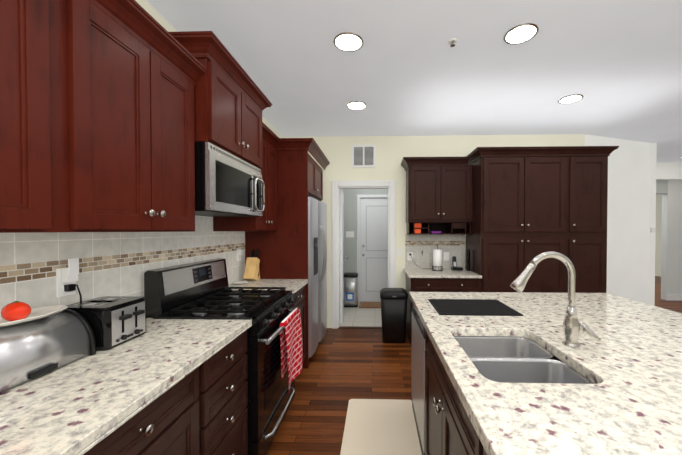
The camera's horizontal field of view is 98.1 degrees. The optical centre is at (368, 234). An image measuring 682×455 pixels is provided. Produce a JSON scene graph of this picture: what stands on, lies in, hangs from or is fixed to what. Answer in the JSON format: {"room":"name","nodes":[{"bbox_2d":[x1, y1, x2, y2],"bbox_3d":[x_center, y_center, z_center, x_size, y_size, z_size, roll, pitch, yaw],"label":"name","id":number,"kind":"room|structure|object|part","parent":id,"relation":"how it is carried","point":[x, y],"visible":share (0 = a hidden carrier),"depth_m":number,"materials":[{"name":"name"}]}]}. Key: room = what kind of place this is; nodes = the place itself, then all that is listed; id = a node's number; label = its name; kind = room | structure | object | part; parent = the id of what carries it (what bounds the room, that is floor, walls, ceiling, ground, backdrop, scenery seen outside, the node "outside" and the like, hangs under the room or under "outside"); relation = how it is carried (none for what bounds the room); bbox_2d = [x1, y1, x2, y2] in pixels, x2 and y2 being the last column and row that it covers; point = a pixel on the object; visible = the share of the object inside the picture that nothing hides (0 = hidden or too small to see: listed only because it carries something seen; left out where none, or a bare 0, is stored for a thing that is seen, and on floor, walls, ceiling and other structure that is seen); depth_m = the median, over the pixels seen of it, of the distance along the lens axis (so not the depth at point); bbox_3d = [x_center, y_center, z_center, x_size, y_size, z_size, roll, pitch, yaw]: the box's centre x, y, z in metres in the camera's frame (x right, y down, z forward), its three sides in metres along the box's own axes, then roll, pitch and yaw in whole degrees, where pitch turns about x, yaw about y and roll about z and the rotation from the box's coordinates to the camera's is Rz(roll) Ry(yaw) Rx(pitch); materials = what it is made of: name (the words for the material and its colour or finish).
{"room":"kitchen","nodes":[
{"label":"kitchen","id":0,"kind":"room"},
{"bbox_2d":[135,0,282,137],"bbox_3d":[-1.418,0.029,0.094,0.150,2.750,8.325,0,1,2],"label":"wall","id":1,"kind":"structure","parent":0,"point":[155,15],"depth_m":1.84,"materials":[{"name":"beige paint"}]},
{"bbox_2d":[0,0,71,232],"bbox_3d":[-1.150,-0.457,0.717,0.348,0.905,0.441,0,1,2],"label":"upper cabinet","id":2,"kind":"object","parent":1,"relation":"attached to","point":[36,35],"depth_m":0.86,"materials":[{"name":"brown wood"}]},
{"bbox_2d":[0,215,244,312],"bbox_3d":[-1.305,0.165,1.316,0.008,0.616,3.369,0,1,2],"label":"backsplash","id":3,"kind":"structure","parent":1,"relation":"attached to","point":[116,263],"depth_m":1.43,"materials":[{"name":"tile"}]},
{"bbox_2d":[56,258,81,302],"bbox_3d":[-1.280,0.199,1.241,0.044,0.195,0.101,0,1,2],"label":"electrical outlet","id":4,"kind":"object","parent":3,"relation":"attached to","point":[66,279],"visible":0.92,"depth_m":1.24,"materials":[{"name":"white plastic"}]},
{"bbox_2d":[237,249,242,261],"bbox_3d":[-1.242,0.197,2.857,0.030,0.120,0.075,0,1,2],"label":"electrical outlet","id":5,"kind":"object","parent":3,"relation":"attached to","point":[239,252],"visible":1,"depth_m":2.84,"materials":[{"name":"white plastic"}]},
{"bbox_2d":[72,0,203,231],"bbox_3d":[-1.134,-0.465,1.294,0.348,0.905,0.713,0,1,2],"label":"upper cabinet","id":6,"kind":"object","parent":1,"relation":"attached to","point":[125,116],"depth_m":1.20,"materials":[{"name":"brown wood"}]},
{"bbox_2d":[172,36,267,155],"bbox_3d":[-1.065,-0.808,2.026,0.445,0.560,0.760,0,1,2],"label":"upper cabinet","id":7,"kind":"object","parent":1,"relation":"attached to","point":[229,98],"depth_m":1.80,"materials":[{"name":"brown wood"}]},
{"bbox_2d":[200,124,267,219],"bbox_3d":[-1.065,-0.370,2.032,0.445,0.455,0.754,0,1,2],"label":"microwave","id":8,"kind":"object","parent":1,"relation":"attached to","point":[233,176],"depth_m":1.93,"materials":[{"name":"silver metal"}]},
{"bbox_2d":[213,132,279,231],"bbox_3d":[-1.095,-0.490,2.700,0.348,0.915,0.572,0,1,2],"label":"upper cabinet","id":9,"kind":"object","parent":1,"relation":"attached to","point":[272,224],"depth_m":2.79,"materials":[{"name":"brown wood"}]},
{"bbox_2d":[280,140,323,203],"bbox_3d":[-0.933,-0.700,3.475,0.628,0.515,0.950,0,1,2],"label":"upper cabinet","id":10,"kind":"object","parent":1,"relation":"attached to","point":[301,176],"depth_m":2.98,"materials":[{"name":"brown wood"}]},
{"bbox_2d":[339,301,381,328],"bbox_3d":[0.071,1.383,5.096,1.650,0.106,1.730,0,1,2],"label":"floor","id":11,"kind":"structure","parent":0,"point":[355,317],"depth_m":4.77,"materials":[{"name":"white tile"}]},
{"bbox_2d":[344,272,357,306],"bbox_3d":[-0.332,1.027,5.538,0.280,0.601,0.310,0,1,2],"label":"steel trash can","id":12,"kind":"object","parent":11,"relation":"on","point":[350,289],"visible":0.9,"depth_m":5.39,"materials":[{"name":"grey metal"}]},
{"bbox_2d":[359,302,380,307],"bbox_3d":[0.218,1.323,5.547,0.780,0.011,0.440,0,1,2],"label":"doormat","id":13,"kind":"object","parent":11,"relation":"on","point":[369,304],"visible":0.64,"depth_m":5.48,"materials":[{"name":"brown fabric"}]},
{"bbox_2d":[343,189,387,301],"bbox_3d":[0.092,-0.049,5.829,1.590,2.750,0.165,0,1,2],"label":"door","id":14,"kind":"structure","parent":0,"point":[366,231],"depth_m":5.73,"materials":[{"name":"grey paint"}]},
{"bbox_3d":[0.240,0.271,5.781,0.930,2.110,0.121,0,1,2],"label":"door mudroom","id":15,"kind":"part","parent":14,"relation":"part of","materials":[{"name":"white paint"}]},
{"bbox_2d":[146,0,681,161],"bbox_3d":[3.746,-1.438,3.195,10.300,0.100,15.150,0,1,2],"label":"ceiling","id":16,"kind":"structure","parent":0,"point":[406,69],"depth_m":2.39,"materials":[{"name":"paint"}]},
{"bbox_2d":[333,32,363,51],"bbox_3d":[-0.141,-1.368,2.101,0.216,0.010,0.216,0,1,2],"label":"recessed light","id":17,"kind":"object","parent":16,"relation":"in","point":[348,41],"visible":1,"depth_m":2.09,"materials":[{"name":"silver metal"}]},
{"bbox_2d":[346,101,366,109],"bbox_3d":[-0.127,-1.383,3.162,0.216,0.010,0.216,0,1,2],"label":"recessed light","id":18,"kind":"object","parent":16,"relation":"in","point":[356,105],"visible":1,"depth_m":3.16,"materials":[{"name":"silver metal"}]},
{"bbox_2d":[448,38,456,46],"bbox_3d":[0.598,-1.356,2.090,0.064,0.034,0.064,0,1,2],"label":"sprinkler","id":19,"kind":"object","parent":16,"relation":"attached to","point":[452,41],"visible":1,"depth_m":2.08,"materials":[{"name":"white plastic"}]},
{"bbox_2d":[503,23,538,44],"bbox_3d":[1.041,-1.367,2.014,0.216,0.010,0.216,0,1,2],"label":"recessed light","id":20,"kind":"object","parent":16,"relation":"in","point":[520,33],"visible":1,"depth_m":2.00,"materials":[{"name":"silver metal"}]},
{"bbox_2d":[558,94,583,103],"bbox_3d":[2.065,-1.380,3.010,0.216,0.010,0.216,0,1,2],"label":"recessed light","id":21,"kind":"object","parent":16,"relation":"in","point":[573,98],"visible":1,"depth_m":3.00,"materials":[{"name":"silver metal"}]},
{"bbox_2d":[283,134,584,328],"bbox_3d":[0.823,-0.028,4.244,4.400,2.750,0.144,0,1,2],"label":"wall","id":22,"kind":"structure","parent":0,"point":[388,172],"depth_m":4.20,"materials":[{"name":"beige paint"}]},
{"bbox_2d":[340,189,347,324],"bbox_3d":[-0.408,0.326,4.712,0.122,2.005,0.731,0,1,2],"label":"door","id":23,"kind":"structure","parent":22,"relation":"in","point":[342,257],"depth_m":4.36,"materials":[{"name":"white paint"}]},
{"bbox_3d":[-0.068,0.288,4.273,0.910,2.117,0.144,0,1,2],"label":"trim door casing","id":24,"kind":"part","parent":22,"relation":"part of","materials":[{"name":"white paint"}]},
{"bbox_2d":[352,145,375,167],"bbox_3d":[-0.067,-1.117,4.199,0.339,0.323,0.012,0,1,2],"label":"air vent","id":25,"kind":"object","parent":22,"relation":"in","point":[363,156],"visible":1,"depth_m":4.20,"materials":[{"name":"white metal"}]},
{"bbox_2d":[397,248,401,256],"bbox_3d":[0.441,0.254,4.205,0.075,0.120,0.009,0,1,2],"label":"light switch","id":26,"kind":"object","parent":22,"relation":"in","point":[399,252],"visible":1,"depth_m":4.20,"materials":[{"name":"white plastic"}]},
{"bbox_2d":[405,233,465,268],"bbox_3d":[0.949,0.233,4.191,0.841,0.490,0.008,0,1,2],"label":"backsplash","id":27,"kind":"structure","parent":22,"relation":"attached to","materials":[{"name":"tile"}]},
{"bbox_2d":[407,252,425,268],"bbox_3d":[0.723,0.363,4.138,0.336,0.228,0.113,0,1,2],"label":"outlet","id":28,"kind":"object","parent":27,"relation":"attached to","point":[409,255],"visible":0.92,"depth_m":4.19,"materials":[{"name":"white plastic"}]},
{"bbox_2d":[401,157,472,233],"bbox_3d":[0.909,-0.502,3.982,0.910,0.995,0.405,0,1,2],"label":"wall cabinet","id":29,"kind":"object","parent":22,"relation":"attached to","point":[439,195],"visible":1,"depth_m":3.84,"materials":[{"name":"brown wood"}]},
{"bbox_2d":[444,252,448,260],"bbox_3d":[1.106,0.308,4.180,0.075,0.120,0.008,0,1,2],"label":"jack","id":30,"kind":"object","parent":22,"relation":"in","point":[446,256],"visible":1,"depth_m":4.18,"materials":[{"name":"white plastic"}]},
{"bbox_2d":[266,276,681,454],"bbox_3d":[3.746,1.411,3.234,10.300,0.100,15.150,0,1,2],"label":"floor","id":31,"kind":"structure","parent":0,"point":[346,365],"depth_m":2.71,"materials":[{"name":"brown wood"}]},
{"bbox_2d":[84,359,207,454],"bbox_3d":[-1.008,0.952,0.758,0.628,0.882,0.925,0,1,2],"label":"base cabinet","id":32,"kind":"object","parent":31,"relation":"on","point":[169,387],"depth_m":1.03,"materials":[{"name":"brown wood"}]},
{"bbox_2d":[0,318,251,454],"bbox_3d":[-1.001,0.498,0.643,0.648,0.030,2.031,0,1,2],"label":"countertop","id":33,"kind":"structure","parent":32,"relation":"on","point":[68,408],"depth_m":0.92,"materials":[{"name":"beige stone"}]},
{"bbox_2d":[0,309,95,391],"bbox_3d":[-1.192,0.387,0.991,0.216,0.181,0.380,0,1,2],"label":"bread box","id":34,"kind":"object","parent":33,"relation":"on","point":[32,349],"visible":0.77,"depth_m":1.01,"materials":[{"name":"silver metal"}]},
{"bbox_2d":[0,305,67,326],"bbox_3d":[-1.207,0.286,1.030,0.171,0.016,0.270,0,1,2],"label":"dish","id":35,"kind":"object","parent":34,"relation":"on","point":[36,313],"visible":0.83,"depth_m":1.07,"materials":[{"name":"white ceramic"}]},
{"bbox_2d":[0,301,30,321],"bbox_3d":[-1.168,0.254,0.978,0.074,0.067,0.061,0,1,2],"label":"tomato","id":36,"kind":"object","parent":35,"relation":"on","point":[15,311],"visible":0.9,"depth_m":0.96,"materials":[{"name":"red food"}]},
{"bbox_2d":[66,296,145,350],"bbox_3d":[-1.156,0.385,1.310,0.246,0.176,0.220,0,1,2],"label":"toaster","id":37,"kind":"object","parent":33,"relation":"on","point":[114,321],"visible":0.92,"depth_m":1.25,"materials":[{"name":"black metal"}]},
{"bbox_2d":[144,258,302,454],"bbox_3d":[-0.888,0.787,2.028,0.743,1.178,0.786,0,1,2],"label":"range","id":38,"kind":"object","parent":31,"relation":"on","point":[201,290],"visible":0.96,"depth_m":1.87,"materials":[{"name":"black metal"}]},
{"bbox_2d":[279,307,302,393],"bbox_3d":[-0.551,0.812,2.136,0.076,0.470,0.391,0,1,2],"label":"towel","id":39,"kind":"object","parent":38,"relation":"hanging from","point":[290,337],"depth_m":2.09,"materials":[{"name":"red fabric"}]},
{"bbox_2d":[208,327,249,454],"bbox_3d":[-0.990,0.943,1.405,0.628,0.882,0.520,0,1,2],"label":"base cabinet","id":40,"kind":"object","parent":31,"relation":"on","point":[227,369],"depth_m":1.43,"materials":[{"name":"brown wood"}]},
{"bbox_2d":[294,283,306,360],"bbox_3d":[-0.954,0.925,2.716,0.628,0.882,0.570,0,1,2],"label":"base cabinet","id":41,"kind":"object","parent":31,"relation":"on","point":[299,303],"depth_m":2.89,"materials":[{"name":"brown wood"}]},
{"bbox_2d":[229,279,307,294],"bbox_3d":[-0.944,0.469,2.709,0.648,0.030,0.570,0,1,2],"label":"countertop","id":42,"kind":"structure","parent":41,"relation":"on","point":[294,285],"depth_m":2.70,"materials":[{"name":"beige stone"}]},
{"bbox_2d":[233,281,247,283],"bbox_3d":[-1.185,0.448,2.732,0.140,0.011,0.140,0,1,2],"label":"plate","id":43,"kind":"object","parent":42,"relation":"on","point":[240,282],"visible":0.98,"depth_m":2.75,"materials":[{"name":"white ceramic"}]},
{"bbox_2d":[244,249,259,279],"bbox_3d":[-1.145,0.277,2.916,0.100,0.347,0.191,0,1,2],"label":"knife block","id":44,"kind":"object","parent":42,"relation":"on","point":[251,272],"visible":0.98,"depth_m":2.88,"materials":[{"name":"brown wood"}]},
{"bbox_2d":[308,195,326,357],"bbox_3d":[-0.848,0.474,3.479,0.722,1.763,0.922,0,1,2],"label":"refrigerator","id":45,"kind":"object","parent":31,"relation":"on","point":[317,269],"visible":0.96,"depth_m":3.25,"materials":[{"name":"silver metal"}]},
{"bbox_2d":[340,399,421,454],"bbox_3d":[0.087,1.369,1.919,0.518,0.018,1.020,0,1,2],"label":"floor mat","id":46,"kind":"object","parent":31,"relation":"on","point":[380,426],"visible":0.88,"depth_m":2.06,"materials":[{"name":"beige"}]},
{"bbox_2d":[380,288,407,342],"bbox_3d":[0.325,1.022,3.783,0.352,0.660,0.302,0,1,2],"label":"trash can","id":47,"kind":"object","parent":31,"relation":"on","point":[393,309],"visible":1,"depth_m":3.65,"materials":[{"name":"black plastic"}]},
{"bbox_2d":[404,268,481,343],"bbox_3d":[0.926,0.917,3.855,0.868,0.867,0.698,0,1,2],"label":"base cabinet","id":48,"kind":"object","parent":31,"relation":"on","point":[431,280],"visible":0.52,"depth_m":3.55,"materials":[{"name":"brown wood"}]},
{"bbox_2d":[404,268,481,278],"bbox_3d":[0.926,0.499,3.852,0.868,0.030,0.693,0,1,2],"label":"countertop","id":49,"kind":"structure","parent":48,"relation":"on","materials":[{"name":"stone"}]},
{"bbox_2d":[432,247,442,270],"bbox_3d":[0.930,0.307,3.972,0.140,0.347,0.140,0,1,2],"label":"paper towel holder","id":50,"kind":"object","parent":49,"relation":"on","point":[437,260],"visible":1,"depth_m":3.92,"materials":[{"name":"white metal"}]},
{"bbox_2d":[451,256,462,269],"bbox_3d":[1.207,0.390,4.011,0.130,0.181,0.110,0,1,2],"label":"cordless phone","id":51,"kind":"object","parent":49,"relation":"on","point":[454,267],"visible":1,"depth_m":4.00,"materials":[{"name":"black plastic"}]},
{"bbox_2d":[466,249,469,270],"bbox_3d":[1.329,0.339,3.922,0.048,0.286,0.048,0,1,2],"label":"bottle","id":52,"kind":"object","parent":49,"relation":"on","point":[468,260],"visible":0.98,"depth_m":3.90,"materials":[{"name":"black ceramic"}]},
{"bbox_2d":[411,299,584,454],"bbox_3d":[0.932,0.957,0.820,1.332,0.870,3.020,0,1,2],"label":"kitchen island","id":53,"kind":"object","parent":31,"relation":"on","point":[571,372],"depth_m":1.34,"materials":[{"name":"brown wood"}]},
{"bbox_2d":[411,299,431,454],"bbox_3d":[0.350,0.929,2.008,0.042,0.838,0.602,0,1,2],"label":"dishwasher","id":54,"kind":"object","parent":53,"relation":"in","point":[418,330],"depth_m":1.92,"materials":[{"name":"silver metal"}]},
{"bbox_2d":[409,292,681,454],"bbox_3d":[1.061,0.549,0.811,1.553,0.137,3.082,0,1,2],"label":"island countertop","id":55,"kind":"structure","parent":53,"relation":"on","point":[628,401],"depth_m":0.94,"materials":[{"name":"beige stone"}]},
{"bbox_2d":[428,299,523,315],"bbox_3d":[0.658,0.461,1.891,0.480,0.008,0.380,0,1,2],"label":"dish mat","id":56,"kind":"object","parent":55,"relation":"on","point":[485,307],"visible":1,"depth_m":1.85,"materials":[{"name":"black rubber"}]},
{"bbox_2d":[509,251,604,346],"bbox_3d":[0.784,0.273,1.250,0.344,0.401,0.095,0,1,2],"label":"faucet","id":57,"kind":"object","parent":55,"relation":"on","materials":[{"name":"silver metal"}]},
{"bbox_2d":[465,146,568,292],"bbox_3d":[1.875,0.157,3.845,1.015,2.388,0.644,0,1,2],"label":"tall cabinet","id":58,"kind":"object","parent":31,"relation":"on","point":[530,204],"depth_m":3.53,"materials":[{"name":"brown wood"}]},
{"bbox_2d":[569,146,612,292],"bbox_3d":[2.620,0.157,3.825,0.474,2.388,0.644,0,1,2],"label":"tall cabinet","id":59,"kind":"object","parent":31,"relation":"on","point":[588,165],"depth_m":3.50,"materials":[{"name":"brown wood"}]},
{"bbox_2d":[585,134,656,305],"bbox_3d":[3.725,-0.030,4.413,1.510,2.750,0.166,0,1,-17],"label":"wall","id":60,"kind":"structure","parent":0,"point":[631,217],"depth_m":4.42,"materials":[{"name":"white paint"}]},
{"bbox_2d":[655,194,661,276],"bbox_3d":[3.746,-0.014,3.214,10.300,2.750,15.150,0,1,2],"label":"wall","id":61,"kind":"structure","parent":0,"point":[658,237],"depth_m":9.05,"materials":[{"name":"beige paint"}]},
{"bbox_2d":[656,162,681,300],"bbox_3d":[5.947,-0.051,5.939,5.750,2.750,0.220,0,1,2],"label":"wall","id":62,"kind":"structure","parent":0,"point":[669,181],"depth_m":5.82,"materials":[{"name":"grey paint"}]}
]}

